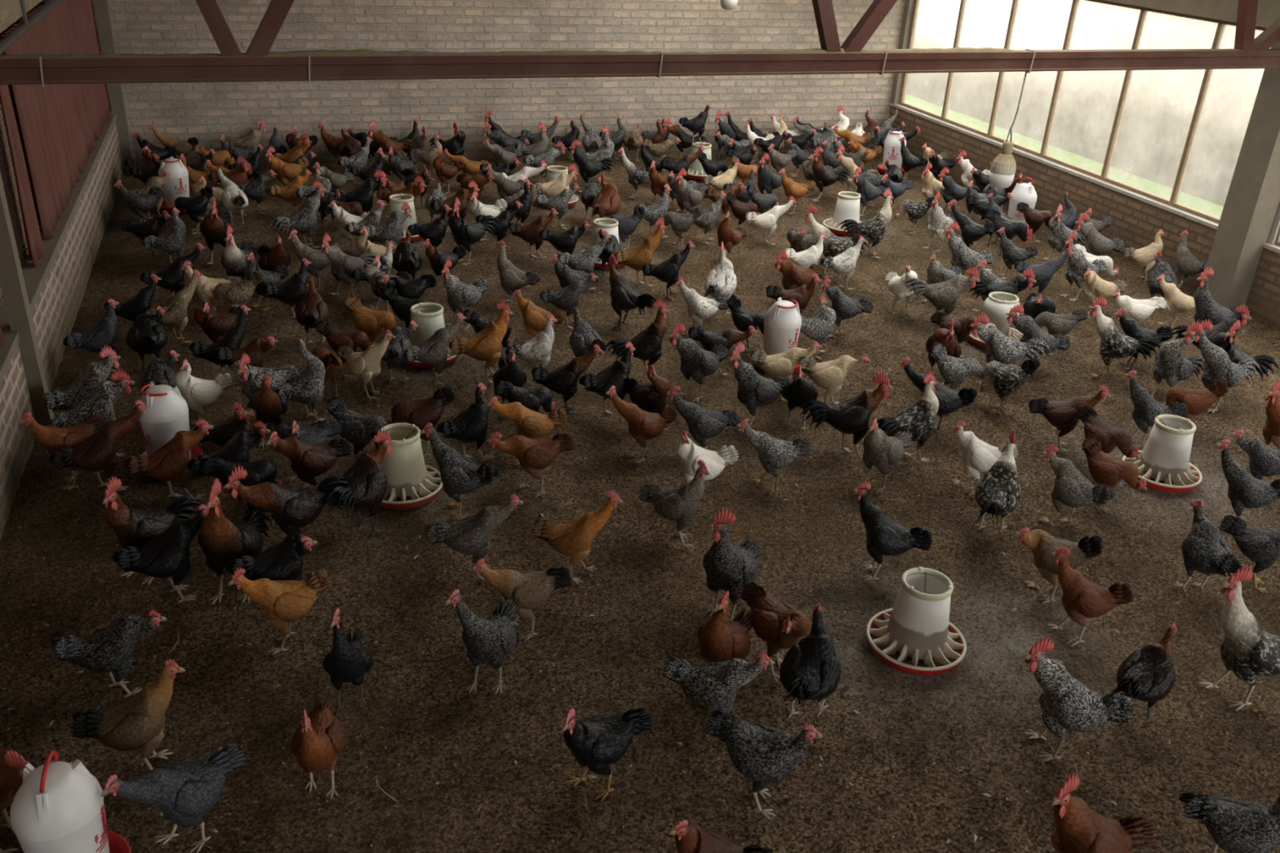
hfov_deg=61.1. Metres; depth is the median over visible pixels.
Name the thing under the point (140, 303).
hen
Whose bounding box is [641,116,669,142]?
hen
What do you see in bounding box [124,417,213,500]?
hen
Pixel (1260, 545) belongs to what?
hen
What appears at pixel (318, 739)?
hen
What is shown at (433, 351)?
hen
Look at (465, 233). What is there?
rooster
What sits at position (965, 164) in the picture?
rooster
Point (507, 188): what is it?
hen
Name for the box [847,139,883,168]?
hen
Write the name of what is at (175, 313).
hen
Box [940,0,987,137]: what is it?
window
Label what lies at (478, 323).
hen
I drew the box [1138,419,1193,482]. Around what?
tub
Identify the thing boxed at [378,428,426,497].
tub
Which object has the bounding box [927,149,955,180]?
hen
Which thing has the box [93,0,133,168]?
column
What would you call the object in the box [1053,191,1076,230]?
hen
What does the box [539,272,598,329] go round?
hen
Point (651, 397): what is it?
hen
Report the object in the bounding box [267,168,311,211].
hen
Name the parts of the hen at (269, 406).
leg, leg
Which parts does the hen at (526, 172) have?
leg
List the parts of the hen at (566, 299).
leg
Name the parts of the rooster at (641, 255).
leg, leg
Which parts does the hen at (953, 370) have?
leg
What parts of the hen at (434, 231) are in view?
leg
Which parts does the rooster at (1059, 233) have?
leg, leg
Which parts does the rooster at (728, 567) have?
leg, leg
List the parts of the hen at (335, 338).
leg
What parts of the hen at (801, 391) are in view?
leg, leg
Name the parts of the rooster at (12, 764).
leg, leg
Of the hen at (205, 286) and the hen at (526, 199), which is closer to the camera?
the hen at (205, 286)
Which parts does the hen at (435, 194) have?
leg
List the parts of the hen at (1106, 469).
leg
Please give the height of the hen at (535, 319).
0.438 m
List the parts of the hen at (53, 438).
leg, leg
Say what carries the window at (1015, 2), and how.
in the wall at (1137, 223)
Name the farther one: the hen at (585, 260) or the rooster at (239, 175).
the rooster at (239, 175)
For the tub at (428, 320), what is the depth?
7.20 m
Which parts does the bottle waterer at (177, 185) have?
handle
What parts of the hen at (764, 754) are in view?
leg, leg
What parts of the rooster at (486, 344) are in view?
leg, leg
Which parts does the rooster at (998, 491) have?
leg, leg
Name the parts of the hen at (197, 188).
leg, leg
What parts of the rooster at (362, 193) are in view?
leg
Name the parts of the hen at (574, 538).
leg, leg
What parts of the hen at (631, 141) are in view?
leg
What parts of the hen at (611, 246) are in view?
leg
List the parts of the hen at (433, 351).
leg, leg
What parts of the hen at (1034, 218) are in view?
leg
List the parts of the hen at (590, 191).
leg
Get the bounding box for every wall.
[0,0,42,32]
[0,120,124,540]
[89,0,905,167]
[888,105,1279,324]
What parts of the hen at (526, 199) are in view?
leg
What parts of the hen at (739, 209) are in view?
leg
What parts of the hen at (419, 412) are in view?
leg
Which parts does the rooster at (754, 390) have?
leg, leg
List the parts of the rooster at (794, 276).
leg, leg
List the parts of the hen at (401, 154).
leg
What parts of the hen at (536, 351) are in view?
leg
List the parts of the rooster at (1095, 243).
leg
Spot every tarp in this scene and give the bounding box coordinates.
[0,84,44,266]
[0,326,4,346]
[1,4,79,239]
[44,0,95,173]
[66,0,110,139]
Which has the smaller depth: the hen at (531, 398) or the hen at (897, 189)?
the hen at (531, 398)
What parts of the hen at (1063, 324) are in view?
leg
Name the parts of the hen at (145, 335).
leg, leg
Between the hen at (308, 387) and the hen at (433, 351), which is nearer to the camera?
the hen at (308, 387)
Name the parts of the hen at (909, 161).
leg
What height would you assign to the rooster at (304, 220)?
0.576 m
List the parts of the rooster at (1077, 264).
leg, leg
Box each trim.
[0,110,116,385]
[889,0,920,104]
[889,102,1279,253]
[1266,202,1279,244]
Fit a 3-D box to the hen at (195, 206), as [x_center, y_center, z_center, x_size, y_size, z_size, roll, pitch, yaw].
[-3.906,-1.913,9.527,0.247,0.411,0.317,21,32,31]
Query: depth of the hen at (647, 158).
11.64 m
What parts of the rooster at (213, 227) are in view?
leg, leg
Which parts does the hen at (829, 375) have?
leg, leg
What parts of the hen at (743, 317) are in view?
leg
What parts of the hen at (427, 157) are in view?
leg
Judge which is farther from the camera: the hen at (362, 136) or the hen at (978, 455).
the hen at (362, 136)
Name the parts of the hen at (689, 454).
leg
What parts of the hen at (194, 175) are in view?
leg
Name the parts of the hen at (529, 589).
leg, leg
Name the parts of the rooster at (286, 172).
leg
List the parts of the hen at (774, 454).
leg, leg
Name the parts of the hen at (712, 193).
leg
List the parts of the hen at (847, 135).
leg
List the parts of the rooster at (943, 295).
leg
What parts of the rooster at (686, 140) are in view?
leg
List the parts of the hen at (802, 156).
leg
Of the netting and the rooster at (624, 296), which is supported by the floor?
the rooster at (624, 296)
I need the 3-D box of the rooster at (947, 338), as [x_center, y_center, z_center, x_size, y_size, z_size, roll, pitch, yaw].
[2.066,-0.549,7.356,0.243,0.513,0.450,17,30,26]
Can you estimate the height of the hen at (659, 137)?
0.498 m
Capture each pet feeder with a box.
[378,422,442,509]
[388,193,421,242]
[406,302,459,368]
[535,165,577,207]
[582,217,623,268]
[686,142,719,180]
[822,191,862,235]
[866,566,966,675]
[968,291,1022,348]
[1122,414,1202,493]
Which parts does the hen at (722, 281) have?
leg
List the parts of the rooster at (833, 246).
leg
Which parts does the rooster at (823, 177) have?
leg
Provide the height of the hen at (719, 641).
0.525 m
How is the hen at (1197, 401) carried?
on the floor
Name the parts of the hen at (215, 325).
leg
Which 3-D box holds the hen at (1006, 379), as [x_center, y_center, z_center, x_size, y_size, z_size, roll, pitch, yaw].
[2.376,-0.284,6.983,0.323,0.409,0.226,8,27,9]
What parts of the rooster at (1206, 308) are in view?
leg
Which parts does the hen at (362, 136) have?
leg, leg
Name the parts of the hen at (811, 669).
leg, leg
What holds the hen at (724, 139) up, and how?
on the floor
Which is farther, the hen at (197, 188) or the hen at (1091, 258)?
the hen at (197, 188)
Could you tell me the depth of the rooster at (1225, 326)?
7.66 m
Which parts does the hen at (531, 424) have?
leg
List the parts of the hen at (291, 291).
leg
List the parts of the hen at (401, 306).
leg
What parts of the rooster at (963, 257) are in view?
leg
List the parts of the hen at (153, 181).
leg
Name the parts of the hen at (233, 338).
leg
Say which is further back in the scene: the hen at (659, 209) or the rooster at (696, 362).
the hen at (659, 209)
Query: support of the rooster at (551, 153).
on the floor
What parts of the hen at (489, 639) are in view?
leg, leg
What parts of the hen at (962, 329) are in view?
leg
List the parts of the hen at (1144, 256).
leg, leg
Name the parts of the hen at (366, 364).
leg, leg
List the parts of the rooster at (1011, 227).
leg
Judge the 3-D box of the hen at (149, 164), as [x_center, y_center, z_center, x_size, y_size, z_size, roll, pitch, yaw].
[-4.782,-2.447,10.427,0.352,0.485,0.215,-18,34,-35]
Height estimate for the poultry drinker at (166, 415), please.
0.474 m
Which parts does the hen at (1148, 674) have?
leg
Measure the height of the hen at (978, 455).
0.445 m
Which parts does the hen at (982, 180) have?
leg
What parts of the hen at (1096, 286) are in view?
leg, leg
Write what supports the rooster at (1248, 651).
on the floor
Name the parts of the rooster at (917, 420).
leg, leg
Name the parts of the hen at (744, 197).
leg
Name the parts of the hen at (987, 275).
leg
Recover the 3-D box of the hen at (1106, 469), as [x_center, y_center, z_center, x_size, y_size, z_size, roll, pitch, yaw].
[2.582,0.275,5.935,0.371,0.393,0.210,21,32,32]
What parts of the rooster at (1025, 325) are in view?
leg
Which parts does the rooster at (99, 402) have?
leg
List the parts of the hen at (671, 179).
leg, leg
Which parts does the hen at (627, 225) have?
leg, leg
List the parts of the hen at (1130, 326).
leg, leg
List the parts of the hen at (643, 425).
leg, leg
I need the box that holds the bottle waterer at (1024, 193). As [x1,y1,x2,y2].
[1007,177,1036,234]
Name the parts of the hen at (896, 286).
leg, leg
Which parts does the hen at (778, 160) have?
leg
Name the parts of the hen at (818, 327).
leg, leg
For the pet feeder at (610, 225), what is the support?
on the floor
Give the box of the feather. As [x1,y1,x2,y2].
[973,834,977,843]
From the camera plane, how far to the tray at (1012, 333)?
8.09 m
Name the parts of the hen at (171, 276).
leg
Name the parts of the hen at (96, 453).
leg, leg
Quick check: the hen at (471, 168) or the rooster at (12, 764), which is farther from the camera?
the hen at (471, 168)
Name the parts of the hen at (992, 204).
leg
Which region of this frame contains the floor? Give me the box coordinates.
[0,148,1279,852]
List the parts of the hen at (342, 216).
leg, leg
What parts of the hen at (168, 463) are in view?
leg, leg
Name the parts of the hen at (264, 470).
leg, leg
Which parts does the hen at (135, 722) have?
leg, leg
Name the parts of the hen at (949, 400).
leg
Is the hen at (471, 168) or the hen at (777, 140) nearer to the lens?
the hen at (471, 168)
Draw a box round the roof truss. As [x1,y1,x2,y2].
[0,0,1279,86]
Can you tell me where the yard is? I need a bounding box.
[905,93,1223,218]
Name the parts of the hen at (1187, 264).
leg, leg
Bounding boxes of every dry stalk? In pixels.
[168,629,179,653]
[374,775,396,801]
[552,497,573,506]
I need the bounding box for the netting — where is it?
[0,0,46,306]
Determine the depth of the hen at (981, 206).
10.67 m
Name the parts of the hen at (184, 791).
leg, leg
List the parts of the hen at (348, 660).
leg, leg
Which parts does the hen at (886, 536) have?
leg, leg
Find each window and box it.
[899,0,941,119]
[906,0,1271,206]
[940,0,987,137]
[986,0,1039,155]
[1039,0,1141,178]
[1099,6,1218,204]
[1168,19,1266,223]
[1274,227,1279,246]
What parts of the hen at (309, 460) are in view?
leg, leg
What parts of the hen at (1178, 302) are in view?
leg, leg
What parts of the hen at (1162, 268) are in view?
leg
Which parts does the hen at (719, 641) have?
leg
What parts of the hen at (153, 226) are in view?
leg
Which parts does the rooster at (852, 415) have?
leg, leg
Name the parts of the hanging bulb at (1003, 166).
cord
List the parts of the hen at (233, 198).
leg, leg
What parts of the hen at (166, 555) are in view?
leg, leg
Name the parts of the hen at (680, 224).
leg, leg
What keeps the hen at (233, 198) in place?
on the floor
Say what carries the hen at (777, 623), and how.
on the floor
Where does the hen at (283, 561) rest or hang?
on the floor
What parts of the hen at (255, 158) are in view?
leg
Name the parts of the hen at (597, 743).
leg, leg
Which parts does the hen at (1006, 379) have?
leg, leg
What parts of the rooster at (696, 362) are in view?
leg, leg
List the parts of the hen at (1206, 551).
leg, leg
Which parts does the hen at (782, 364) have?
leg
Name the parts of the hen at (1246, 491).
leg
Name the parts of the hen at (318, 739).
leg, leg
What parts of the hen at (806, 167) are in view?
leg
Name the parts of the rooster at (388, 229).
leg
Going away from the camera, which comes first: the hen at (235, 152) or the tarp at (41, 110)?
the tarp at (41, 110)
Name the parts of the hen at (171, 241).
leg, leg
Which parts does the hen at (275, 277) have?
leg, leg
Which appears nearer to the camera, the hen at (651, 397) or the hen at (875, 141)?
the hen at (651, 397)
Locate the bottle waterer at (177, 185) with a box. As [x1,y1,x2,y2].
[158,155,189,213]
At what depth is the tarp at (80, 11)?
9.98 m
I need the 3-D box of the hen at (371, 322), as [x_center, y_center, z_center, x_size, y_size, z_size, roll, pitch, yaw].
[-1.786,-0.671,7.314,0.385,0.417,0.244,8,27,9]
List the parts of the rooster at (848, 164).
leg, leg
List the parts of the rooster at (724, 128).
leg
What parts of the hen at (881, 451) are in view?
leg, leg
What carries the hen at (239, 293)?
on the floor
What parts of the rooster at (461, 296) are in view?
leg, leg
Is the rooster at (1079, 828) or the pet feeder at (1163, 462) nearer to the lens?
the rooster at (1079, 828)
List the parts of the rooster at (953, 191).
leg, leg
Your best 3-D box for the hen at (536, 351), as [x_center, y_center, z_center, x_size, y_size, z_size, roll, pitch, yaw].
[-0.700,-0.505,7.033,0.350,0.466,0.209,-10,30,-23]
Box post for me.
[19,0,28,24]
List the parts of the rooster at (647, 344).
leg, leg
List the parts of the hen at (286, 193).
leg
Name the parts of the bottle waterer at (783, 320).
handle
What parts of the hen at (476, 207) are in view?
leg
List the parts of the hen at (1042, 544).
leg, leg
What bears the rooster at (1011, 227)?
on the floor
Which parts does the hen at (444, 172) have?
leg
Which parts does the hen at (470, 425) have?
leg, leg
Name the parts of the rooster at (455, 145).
leg, leg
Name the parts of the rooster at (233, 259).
leg, leg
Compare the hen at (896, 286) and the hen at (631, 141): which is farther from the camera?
the hen at (631, 141)
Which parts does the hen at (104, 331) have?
leg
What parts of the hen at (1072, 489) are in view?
leg, leg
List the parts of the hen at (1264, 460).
leg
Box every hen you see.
[17,411,107,491]
[48,400,149,492]
[49,609,167,697]
[62,297,119,372]
[69,658,185,770]
[101,743,244,852]
[103,274,161,321]
[111,503,206,603]
[113,179,164,222]
[120,209,170,257]
[122,145,159,176]
[124,147,148,166]
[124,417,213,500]
[126,306,167,371]
[129,152,164,200]
[131,131,177,161]
[132,169,171,218]
[140,242,205,305]
[140,349,180,391]
[141,207,192,266]
[142,269,203,344]
[148,124,198,159]
[174,184,213,234]
[174,359,234,430]
[178,153,213,193]
[180,260,240,311]
[186,148,216,171]
[186,420,271,501]
[189,304,250,384]
[191,175,224,219]
[192,144,235,184]
[193,302,247,342]
[193,402,256,445]
[200,457,282,521]
[204,160,253,175]
[211,271,263,325]
[213,335,278,367]
[216,165,248,226]
[218,133,256,163]
[225,532,317,581]
[227,143,265,187]
[227,567,331,655]
[235,169,276,213]
[244,251,289,311]
[246,374,288,448]
[257,234,291,282]
[262,257,311,322]
[266,125,288,169]
[266,431,352,488]
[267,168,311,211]
[274,417,342,488]
[275,337,325,422]
[284,151,315,175]
[285,125,318,154]
[287,228,341,290]
[290,693,345,799]
[294,168,331,219]
[295,277,328,344]
[306,346,342,397]
[310,188,340,231]
[312,161,354,191]
[315,120,356,168]
[315,320,373,378]
[320,192,366,239]
[322,608,373,715]
[325,395,386,459]
[327,200,368,251]
[336,328,395,399]
[337,127,359,171]
[337,136,373,184]
[343,293,395,344]
[344,199,386,243]
[346,128,379,166]
[349,151,385,197]
[350,241,395,299]
[355,226,396,258]
[364,253,410,311]
[375,147,405,180]
[380,274,436,324]
[381,320,417,382]
[382,284,426,336]
[385,385,455,457]
[387,146,419,186]
[390,117,419,159]
[391,227,422,279]
[402,166,429,209]
[403,311,466,385]
[406,204,452,247]
[409,133,442,180]
[419,422,500,520]
[422,238,466,291]
[425,182,446,222]
[426,493,524,581]
[432,149,464,195]
[435,382,492,462]
[441,148,488,177]
[444,589,516,695]
[456,171,493,200]
[462,309,512,364]
[468,191,507,241]
[470,558,572,641]
[475,200,523,251]
[479,156,520,198]
[482,139,522,166]
[484,164,524,201]
[485,395,567,464]
[486,431,574,498]
[492,350,527,417]
[493,380,554,412]
[495,240,540,306]
[498,138,529,173]
[501,160,547,198]
[502,177,533,226]
[505,312,557,368]
[507,208,559,260]
[511,289,566,342]
[520,115,560,144]
[530,343,603,415]
[532,489,622,584]
[535,182,580,229]
[539,220,591,268]
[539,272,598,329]
[549,253,599,288]
[551,118,579,159]
[556,230,611,291]
[562,706,653,802]
[569,306,606,376]
[578,341,635,417]
[579,114,601,152]
[580,176,600,219]
[597,228,621,276]
[599,115,626,159]
[604,385,677,463]
[608,205,645,249]
[617,146,650,198]
[622,364,671,431]
[623,121,643,160]
[633,183,671,239]
[637,139,674,184]
[638,459,710,549]
[640,118,665,143]
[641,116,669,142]
[641,240,695,300]
[643,137,680,171]
[647,160,677,204]
[660,145,705,178]
[661,207,702,249]
[663,652,774,744]
[666,170,697,211]
[666,384,740,448]
[667,819,773,852]
[675,277,728,333]
[675,431,738,482]
[678,102,711,145]
[684,191,725,244]
[687,324,757,376]
[697,151,736,189]
[697,591,754,663]
[702,159,742,191]
[703,241,737,315]
[704,182,746,220]
[705,711,822,819]
[715,130,749,167]
[716,210,746,262]
[723,167,757,203]
[724,110,748,141]
[725,191,759,226]
[726,145,757,164]
[726,294,765,354]
[727,137,756,151]
[730,155,758,182]
[736,418,813,494]
[739,582,810,682]
[743,123,774,162]
[745,195,795,245]
[746,117,780,159]
[746,184,778,213]
[750,340,822,402]
[753,128,788,167]
[761,113,787,152]
[765,272,821,314]
[767,143,796,173]
[768,113,800,153]
[778,168,816,214]
[779,602,840,718]
[782,364,817,431]
[783,128,817,150]
[784,232,827,286]
[786,137,816,177]
[786,227,817,252]
[791,119,826,151]
[793,115,831,151]
[798,353,871,404]
[800,294,836,359]
[801,154,833,195]
[810,120,835,159]
[819,235,866,290]
[819,277,873,337]
[821,139,851,168]
[822,135,841,170]
[832,124,871,153]
[841,147,870,167]
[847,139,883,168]
[851,121,864,153]
[852,480,933,580]
[854,167,884,206]
[855,418,911,493]
[857,125,880,167]
[862,109,879,134]
[868,121,905,158]
[878,173,913,212]
[879,109,897,133]
[880,126,920,144]
[884,157,902,182]
[884,262,917,316]
[893,196,938,234]
[897,356,977,431]
[898,136,928,180]
[920,142,948,176]
[921,252,962,306]
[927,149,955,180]
[929,311,983,358]
[930,342,984,390]
[946,199,997,248]
[950,419,1017,495]
[964,180,996,223]
[965,192,1013,232]
[969,167,990,192]
[971,259,1020,312]
[979,358,1040,413]
[982,183,1004,196]
[984,192,1013,245]
[996,226,1037,279]
[1000,172,1022,208]
[1013,247,1075,297]
[1013,526,1102,604]
[1016,202,1052,242]
[1022,292,1055,328]
[1028,384,1111,453]
[1033,307,1088,355]
[1040,444,1115,525]
[1046,546,1134,646]
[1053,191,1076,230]
[1073,244,1119,291]
[1074,405,1139,459]
[1076,207,1113,245]
[1081,434,1146,513]
[1084,267,1127,317]
[1111,289,1167,333]
[1111,622,1177,723]
[1113,306,1173,370]
[1121,228,1164,280]
[1124,369,1188,447]
[1146,250,1177,297]
[1155,274,1195,328]
[1165,379,1228,422]
[1173,499,1242,591]
[1175,230,1207,290]
[1178,792,1279,852]
[1215,438,1279,527]
[1219,515,1279,594]
[1230,429,1279,480]
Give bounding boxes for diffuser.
[989,171,1014,188]
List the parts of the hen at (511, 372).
leg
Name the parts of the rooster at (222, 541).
leg, leg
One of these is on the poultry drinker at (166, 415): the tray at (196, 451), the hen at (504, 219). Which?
the tray at (196, 451)
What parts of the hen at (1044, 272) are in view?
leg, leg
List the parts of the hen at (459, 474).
leg, leg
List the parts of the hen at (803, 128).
leg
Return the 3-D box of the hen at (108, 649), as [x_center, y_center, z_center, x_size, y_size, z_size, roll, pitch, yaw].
[-2.063,0.892,4.246,0.400,0.380,0.207,-15,32,-32]
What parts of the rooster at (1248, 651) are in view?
leg, leg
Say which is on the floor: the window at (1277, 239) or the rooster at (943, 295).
the rooster at (943, 295)
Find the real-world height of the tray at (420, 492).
0.096 m
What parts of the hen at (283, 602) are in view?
leg, leg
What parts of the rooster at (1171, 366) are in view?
leg, leg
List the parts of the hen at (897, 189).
leg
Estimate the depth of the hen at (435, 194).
9.94 m
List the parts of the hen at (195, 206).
leg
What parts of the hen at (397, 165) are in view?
leg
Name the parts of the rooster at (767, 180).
leg, leg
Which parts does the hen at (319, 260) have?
leg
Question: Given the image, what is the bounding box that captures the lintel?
[1104,0,1279,27]
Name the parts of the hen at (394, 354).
leg, leg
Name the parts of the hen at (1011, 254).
leg, leg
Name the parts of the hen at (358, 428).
leg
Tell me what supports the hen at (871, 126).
on the floor
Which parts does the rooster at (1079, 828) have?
leg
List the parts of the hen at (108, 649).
leg, leg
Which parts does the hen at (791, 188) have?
leg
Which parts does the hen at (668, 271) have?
leg, leg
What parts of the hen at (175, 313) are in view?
leg, leg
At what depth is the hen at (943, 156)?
12.61 m
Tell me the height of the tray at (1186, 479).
0.096 m
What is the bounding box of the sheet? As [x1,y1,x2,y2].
[0,0,45,294]
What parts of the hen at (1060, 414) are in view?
leg, leg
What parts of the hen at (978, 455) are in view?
leg, leg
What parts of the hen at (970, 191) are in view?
leg, leg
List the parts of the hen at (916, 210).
leg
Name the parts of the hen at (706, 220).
leg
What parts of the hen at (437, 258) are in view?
leg, leg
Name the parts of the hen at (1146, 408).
leg, leg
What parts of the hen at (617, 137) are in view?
leg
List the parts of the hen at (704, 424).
leg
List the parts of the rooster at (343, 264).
leg, leg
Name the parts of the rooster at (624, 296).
leg, leg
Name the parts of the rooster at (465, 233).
leg, leg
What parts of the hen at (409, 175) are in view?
leg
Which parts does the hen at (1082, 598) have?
leg, leg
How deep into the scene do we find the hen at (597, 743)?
3.84 m
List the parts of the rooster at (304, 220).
leg, leg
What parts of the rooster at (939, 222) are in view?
leg, leg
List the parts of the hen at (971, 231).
leg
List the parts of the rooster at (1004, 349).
leg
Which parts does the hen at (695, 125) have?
leg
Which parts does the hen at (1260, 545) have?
leg, leg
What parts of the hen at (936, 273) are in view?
leg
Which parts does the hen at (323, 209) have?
leg, leg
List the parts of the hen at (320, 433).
leg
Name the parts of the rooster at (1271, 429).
leg, leg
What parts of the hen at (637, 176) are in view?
leg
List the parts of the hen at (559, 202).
leg, leg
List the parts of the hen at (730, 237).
leg, leg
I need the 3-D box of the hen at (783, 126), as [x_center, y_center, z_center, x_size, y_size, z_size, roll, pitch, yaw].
[1.633,-3.556,13.237,0.327,0.535,0.218,-8,29,-20]
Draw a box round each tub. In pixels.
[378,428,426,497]
[388,197,417,235]
[408,306,444,346]
[545,168,568,189]
[590,221,619,262]
[688,144,711,175]
[832,194,860,230]
[886,573,951,659]
[982,295,1019,333]
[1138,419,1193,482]
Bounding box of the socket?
[1000,141,1013,154]
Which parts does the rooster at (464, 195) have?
leg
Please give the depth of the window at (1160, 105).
14.14 m
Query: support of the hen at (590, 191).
on the floor
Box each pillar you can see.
[0,172,53,426]
[1205,40,1279,308]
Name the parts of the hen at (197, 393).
leg, leg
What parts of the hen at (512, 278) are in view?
leg, leg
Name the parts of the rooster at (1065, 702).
leg, leg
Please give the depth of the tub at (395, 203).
9.60 m
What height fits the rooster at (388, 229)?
0.491 m
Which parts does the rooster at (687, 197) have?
leg, leg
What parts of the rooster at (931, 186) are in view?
leg, leg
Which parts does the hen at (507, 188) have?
leg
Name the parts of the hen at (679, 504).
leg, leg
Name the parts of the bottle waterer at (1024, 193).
handle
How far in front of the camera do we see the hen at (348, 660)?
4.18 m
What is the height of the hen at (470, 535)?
0.441 m
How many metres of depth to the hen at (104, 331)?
6.82 m
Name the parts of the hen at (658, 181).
leg, leg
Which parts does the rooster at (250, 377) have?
leg, leg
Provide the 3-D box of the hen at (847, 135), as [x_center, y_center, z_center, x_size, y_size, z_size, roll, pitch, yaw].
[2.576,-3.482,13.296,0.489,0.424,0.241,3,27,0]
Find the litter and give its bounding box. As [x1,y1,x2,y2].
[0,215,1279,852]
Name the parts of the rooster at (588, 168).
leg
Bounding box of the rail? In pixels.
[0,0,63,54]
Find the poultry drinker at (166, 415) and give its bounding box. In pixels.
[137,382,203,460]
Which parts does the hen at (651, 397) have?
leg, leg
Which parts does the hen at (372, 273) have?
leg, leg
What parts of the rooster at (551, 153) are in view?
leg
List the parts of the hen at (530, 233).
leg, leg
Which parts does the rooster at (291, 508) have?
leg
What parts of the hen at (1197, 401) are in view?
leg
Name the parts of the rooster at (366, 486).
leg, leg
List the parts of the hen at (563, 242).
leg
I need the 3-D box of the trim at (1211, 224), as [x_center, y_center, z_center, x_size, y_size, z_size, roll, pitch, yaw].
[6.081,-0.281,6.617,0.212,0.030,17.500,-6,28,-18]
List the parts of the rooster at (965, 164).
leg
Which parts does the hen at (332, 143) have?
leg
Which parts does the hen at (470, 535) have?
leg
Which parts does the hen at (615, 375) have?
leg, leg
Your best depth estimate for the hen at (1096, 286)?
8.61 m
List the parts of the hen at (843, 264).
leg, leg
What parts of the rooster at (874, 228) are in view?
leg, leg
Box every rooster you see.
[0,748,34,852]
[40,344,120,411]
[44,367,134,457]
[102,475,200,585]
[197,478,271,604]
[200,198,233,264]
[208,155,252,206]
[217,118,266,158]
[221,223,256,279]
[223,465,348,537]
[229,352,299,425]
[264,145,309,198]
[270,178,326,248]
[272,132,311,182]
[320,232,375,298]
[324,427,394,535]
[330,168,386,213]
[360,201,413,253]
[366,120,412,172]
[376,169,414,217]
[376,174,426,203]
[407,126,430,173]
[428,122,466,164]
[430,179,479,231]
[440,257,489,330]
[447,196,499,266]
[448,298,513,384]
[480,122,529,166]
[483,108,525,159]
[514,121,548,175]
[522,140,566,183]
[529,163,578,218]
[568,138,617,192]
[584,125,614,183]
[591,171,621,218]
[605,297,669,380]
[606,253,655,328]
[613,217,666,287]
[662,117,707,160]
[667,321,728,402]
[675,168,708,213]
[702,506,760,621]
[714,109,735,159]
[728,341,791,432]
[757,152,788,194]
[773,249,825,289]
[798,370,893,460]
[802,204,871,278]
[811,146,850,201]
[821,105,848,142]
[835,144,879,191]
[838,187,893,258]
[852,167,887,216]
[876,370,938,463]
[904,266,980,324]
[921,162,944,198]
[922,191,956,252]
[925,318,961,384]
[937,167,981,216]
[944,221,994,275]
[955,150,990,198]
[968,267,1036,299]
[968,312,1050,385]
[974,428,1021,533]
[985,208,1032,257]
[1005,302,1071,374]
[1022,635,1134,762]
[1042,204,1084,260]
[1048,772,1158,852]
[1059,230,1106,302]
[1075,212,1124,255]
[1088,296,1160,378]
[1151,320,1204,404]
[1172,303,1251,368]
[1194,266,1240,325]
[1194,319,1260,413]
[1198,564,1279,711]
[1213,320,1279,380]
[1262,378,1279,448]
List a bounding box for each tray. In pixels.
[107,831,131,852]
[141,445,203,460]
[160,200,186,213]
[379,464,442,509]
[400,230,421,242]
[406,340,459,368]
[535,194,577,207]
[582,249,623,268]
[686,167,719,180]
[755,363,799,373]
[822,217,862,235]
[866,608,966,675]
[877,164,904,173]
[968,324,1022,348]
[1122,450,1202,493]
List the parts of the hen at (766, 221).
leg, leg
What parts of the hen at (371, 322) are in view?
leg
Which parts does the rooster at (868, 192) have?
leg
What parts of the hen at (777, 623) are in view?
leg, leg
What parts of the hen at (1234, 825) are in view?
leg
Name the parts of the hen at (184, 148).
leg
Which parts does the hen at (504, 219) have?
leg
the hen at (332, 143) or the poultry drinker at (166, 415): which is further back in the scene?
the hen at (332, 143)
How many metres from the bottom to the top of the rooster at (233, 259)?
0.605 m
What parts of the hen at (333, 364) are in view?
leg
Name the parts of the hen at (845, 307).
leg, leg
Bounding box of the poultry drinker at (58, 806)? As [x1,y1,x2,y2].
[9,750,131,852]
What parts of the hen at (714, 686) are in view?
leg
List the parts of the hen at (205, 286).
leg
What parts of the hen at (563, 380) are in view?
leg, leg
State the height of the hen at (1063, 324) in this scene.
0.377 m
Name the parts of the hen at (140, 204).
leg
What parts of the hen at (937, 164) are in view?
leg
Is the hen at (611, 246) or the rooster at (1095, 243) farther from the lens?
the rooster at (1095, 243)
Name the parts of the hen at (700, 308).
leg, leg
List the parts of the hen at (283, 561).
leg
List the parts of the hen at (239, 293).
leg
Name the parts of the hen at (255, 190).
leg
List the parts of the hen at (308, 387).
leg, leg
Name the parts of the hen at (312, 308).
leg, leg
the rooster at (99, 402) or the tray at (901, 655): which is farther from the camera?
the rooster at (99, 402)
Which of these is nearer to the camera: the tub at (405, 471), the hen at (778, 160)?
the tub at (405, 471)
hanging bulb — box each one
[720,0,737,9]
[989,71,1026,188]
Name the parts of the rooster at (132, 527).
leg, leg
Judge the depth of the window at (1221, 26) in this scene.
9.51 m
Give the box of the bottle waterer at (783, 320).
[755,297,801,373]
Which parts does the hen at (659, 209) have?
leg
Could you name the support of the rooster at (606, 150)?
on the floor
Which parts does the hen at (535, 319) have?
leg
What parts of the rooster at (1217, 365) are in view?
leg, leg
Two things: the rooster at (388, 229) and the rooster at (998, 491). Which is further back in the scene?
the rooster at (388, 229)
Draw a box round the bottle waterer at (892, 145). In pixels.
[877,130,906,173]
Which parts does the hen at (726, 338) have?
leg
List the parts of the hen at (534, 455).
leg, leg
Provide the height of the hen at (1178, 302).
0.427 m
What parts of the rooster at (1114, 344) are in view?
leg, leg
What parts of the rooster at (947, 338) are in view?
leg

